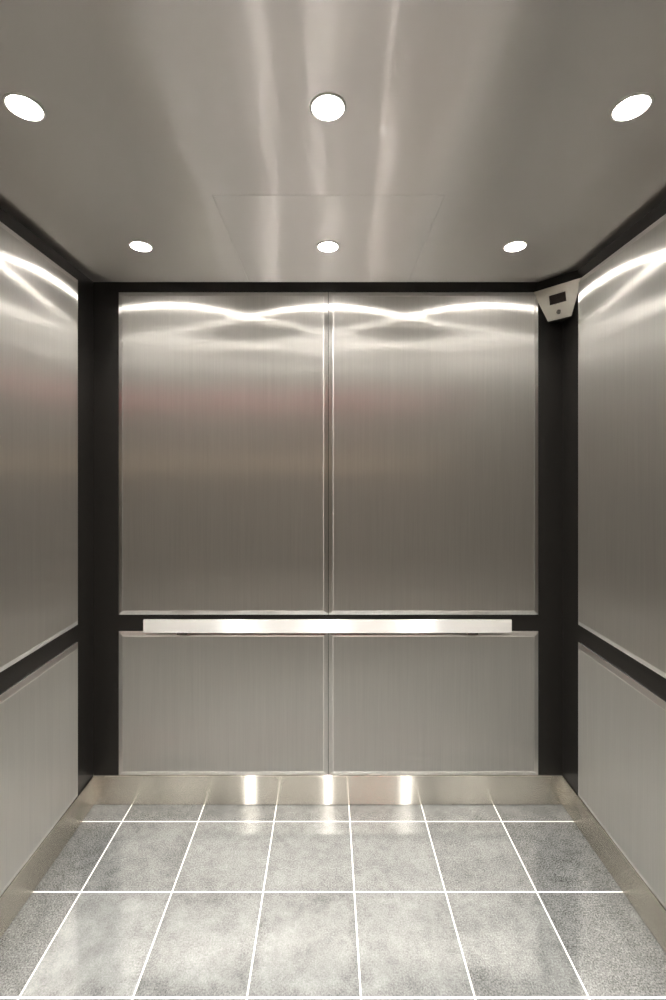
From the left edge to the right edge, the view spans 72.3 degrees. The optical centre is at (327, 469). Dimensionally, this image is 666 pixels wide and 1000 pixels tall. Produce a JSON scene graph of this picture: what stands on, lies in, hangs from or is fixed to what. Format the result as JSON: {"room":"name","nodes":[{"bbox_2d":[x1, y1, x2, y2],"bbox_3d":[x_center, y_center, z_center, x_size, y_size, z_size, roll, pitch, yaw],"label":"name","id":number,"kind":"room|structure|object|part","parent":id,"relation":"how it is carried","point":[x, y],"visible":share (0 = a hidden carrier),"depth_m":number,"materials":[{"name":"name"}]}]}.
{"room":"elevator interior","nodes":[
{"label":"elevator interior","id":0,"kind":"room"},
{"bbox_2d":[0,208,92,849],"bbox_3d":[-1.035,0.266,1.012,0.040,2.360,1.924,0,0,0],"label":"wall","id":1,"kind":"structure","parent":0,"point":[82,633],"depth_m":1.89,"materials":[{"name":"black metal"}]},
{"bbox_2d":[0,222,77,671],"bbox_3d":[-1.010,-0.071,1.406,0.010,1.394,0.880,0,0,0],"label":"cladding","id":2,"kind":"object","parent":1,"relation":"attached to","point":[39,298],"visible":1,"depth_m":1.57,"materials":[{"name":"metal"}]},
{"bbox_2d":[0,642,77,895],"bbox_3d":[-1.010,1.008,1.406,0.010,0.622,0.880,0,0,0],"label":"cladding","id":3,"kind":"object","parent":1,"relation":"attached to","point":[39,713],"visible":1,"depth_m":1.57,"materials":[{"name":"metal"}]},
{"bbox_2d":[0,776,93,937],"bbox_3d":[-1.012,1.383,1.009,0.006,0.125,1.918,0,0,0],"label":"baseboard","id":4,"kind":"structure","parent":1,"relation":"attached to","point":[23,885],"depth_m":1.62,"materials":[{"name":"metal"}]},
{"bbox_2d":[93,282,562,774],"bbox_3d":[0.000,0.266,1.994,2.110,2.360,0.040,0,0,0],"label":"wall","id":5,"kind":"structure","parent":0,"point":[107,621],"depth_m":1.97,"materials":[{"name":"black metal"}]},
{"bbox_2d":[119,292,327,614],"bbox_3d":[-0.452,-0.071,1.969,0.905,1.394,0.010,0,0,0],"label":"cladding","id":6,"kind":"object","parent":5,"relation":"attached to","point":[223,396],"visible":1,"depth_m":1.96,"materials":[{"name":"metal"}]},
{"bbox_2d":[119,631,327,774],"bbox_3d":[-0.452,1.008,1.969,0.905,0.622,0.010,0,0,0],"label":"cladding","id":7,"kind":"object","parent":5,"relation":"attached to","point":[191,703],"visible":0.96,"depth_m":1.96,"materials":[{"name":"metal"}]},
{"bbox_2d":[143,619,511,634],"bbox_3d":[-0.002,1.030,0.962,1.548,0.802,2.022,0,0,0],"label":"handrail","id":8,"kind":"object","parent":5,"relation":"attached to","point":[179,626],"visible":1,"depth_m":1.91,"materials":[{"name":"metal"}]},
{"bbox_2d":[93,775,562,804],"bbox_3d":[0.000,1.383,1.971,2.030,0.125,0.006,0,0,0],"label":"baseboard","id":9,"kind":"structure","parent":5,"relation":"attached to","point":[108,789],"depth_m":1.97,"materials":[{"name":"metal"}]},
{"bbox_2d":[329,292,537,614],"bbox_3d":[0.456,-0.071,1.969,0.906,1.394,0.010,0,0,0],"label":"cladding","id":10,"kind":"object","parent":5,"relation":"attached to","point":[433,396],"visible":1,"depth_m":1.96,"materials":[{"name":"metal"}]},
{"bbox_2d":[329,631,537,774],"bbox_3d":[0.456,1.008,1.969,0.906,0.622,0.010,0,0,0],"label":"cladding","id":11,"kind":"object","parent":5,"relation":"attached to","point":[400,703],"visible":0.96,"depth_m":1.96,"materials":[{"name":"metal"}]},
{"bbox_2d":[0,0,665,281],"bbox_3d":[0.000,-0.824,1.012,2.030,0.020,1.924,0,0,0],"label":"ceiling","id":12,"kind":"structure","parent":0,"point":[155,110],"depth_m":1.06,"materials":[{"name":"metal"}]},
{"bbox_2d":[2,92,45,121],"bbox_3d":[-0.680,-0.842,1.022,0.082,0.063,0.082,0,0,0],"label":"recessed light","id":13,"kind":"object","parent":12,"relation":"in","point":[25,107],"visible":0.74,"depth_m":1.04,"materials":[{"name":"white glass"}]},
{"bbox_3d":[-0.680,-0.836,1.022,0.054,0.007,0.054,0,0,0],"label":"bulb","id":14,"kind":"part","parent":13,"relation":"part of","materials":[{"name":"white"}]},
{"bbox_2d":[129,240,152,251],"bbox_3d":[-0.680,-0.842,1.657,0.082,0.063,0.082,0,0,0],"label":"recessed light","id":15,"kind":"object","parent":12,"relation":"in","point":[141,246],"visible":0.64,"depth_m":1.68,"materials":[{"name":"white glass"}]},
{"bbox_2d":[310,92,345,121],"bbox_3d":[0.000,-0.842,1.022,0.082,0.063,0.082,0,0,0],"label":"recessed light","id":16,"kind":"object","parent":12,"relation":"in","point":[325,106],"visible":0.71,"depth_m":1.04,"materials":[{"name":"white glass"}]},
{"bbox_3d":[0.000,-0.836,1.022,0.054,0.007,0.054,0,0,0],"label":"bulb","id":17,"kind":"part","parent":16,"relation":"part of","materials":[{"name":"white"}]},
{"bbox_2d":[213,195,444,281],"bbox_3d":[0.002,-0.823,1.662,0.688,0.020,0.624,0,0,0],"label":"ceiling hatch","id":18,"kind":"object","parent":12,"relation":"attached to","point":[275,238],"visible":0.91,"depth_m":1.56,"materials":[{"name":"metal"}]},
{"bbox_2d":[317,241,338,251],"bbox_3d":[0.000,-0.841,1.657,0.082,0.063,0.082,0,0,0],"label":"recessed light","id":19,"kind":"object","parent":18,"relation":"attached to","point":[324,246],"visible":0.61,"depth_m":1.68,"materials":[{"name":"white glass"}]},
{"bbox_2d":[503,240,526,251],"bbox_3d":[0.680,-0.842,1.657,0.082,0.063,0.082,0,0,0],"label":"recessed light","id":20,"kind":"object","parent":12,"relation":"in","point":[513,246],"visible":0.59,"depth_m":1.68,"materials":[{"name":"white glass"}]},
{"bbox_2d":[610,92,653,121],"bbox_3d":[0.680,-0.842,1.022,0.082,0.063,0.082,0,0,0],"label":"recessed light","id":21,"kind":"object","parent":12,"relation":"in","point":[630,107],"visible":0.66,"depth_m":1.04,"materials":[{"name":"white glass"}]},
{"bbox_3d":[0.680,-0.836,1.022,0.054,0.007,0.054,0,0,0],"label":"bulb","id":22,"kind":"part","parent":21,"relation":"part of","materials":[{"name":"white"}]},
{"bbox_2d":[0,805,665,999],"bbox_3d":[0.000,1.466,0.982,2.110,0.040,2.064,0,0,0],"label":"floor","id":23,"kind":"structure","parent":0,"point":[141,902],"depth_m":1.49,"materials":[{"name":"grey tile"}]},
{"bbox_2d":[563,199,665,905],"bbox_3d":[1.035,0.266,1.012,0.040,2.360,1.924,0,0,0],"label":"wall","id":24,"kind":"structure","parent":0,"point":[573,633],"depth_m":1.89,"materials":[{"name":"black metal"}]},
{"bbox_2d":[533,270,580,321],"bbox_3d":[0.951,-0.723,1.896,0.127,0.178,0.156,0,0,0],"label":"security camera","id":25,"kind":"object","parent":24,"relation":"attached to","point":[556,296],"visible":1,"depth_m":1.90,"materials":[{"name":"grey metal"}]},
{"bbox_2d":[562,776,665,952],"bbox_3d":[1.012,1.383,1.009,0.006,0.125,1.918,0,0,0],"label":"baseboard","id":26,"kind":"structure","parent":24,"relation":"attached to","point":[646,904],"depth_m":1.58,"materials":[{"name":"metal"}]},
{"bbox_2d":[578,214,665,677],"bbox_3d":[1.010,-0.071,1.406,0.010,1.394,0.880,0,0,0],"label":"cladding","id":27,"kind":"object","parent":24,"relation":"attached to","point":[622,300],"visible":1,"depth_m":1.53,"materials":[{"name":"metal"}]},
{"bbox_2d":[578,642,665,908],"bbox_3d":[1.010,1.008,1.406,0.010,0.622,0.880,0,0,0],"label":"cladding","id":28,"kind":"object","parent":24,"relation":"attached to","point":[622,723],"visible":1,"depth_m":1.54,"materials":[{"name":"metal"}]}
]}

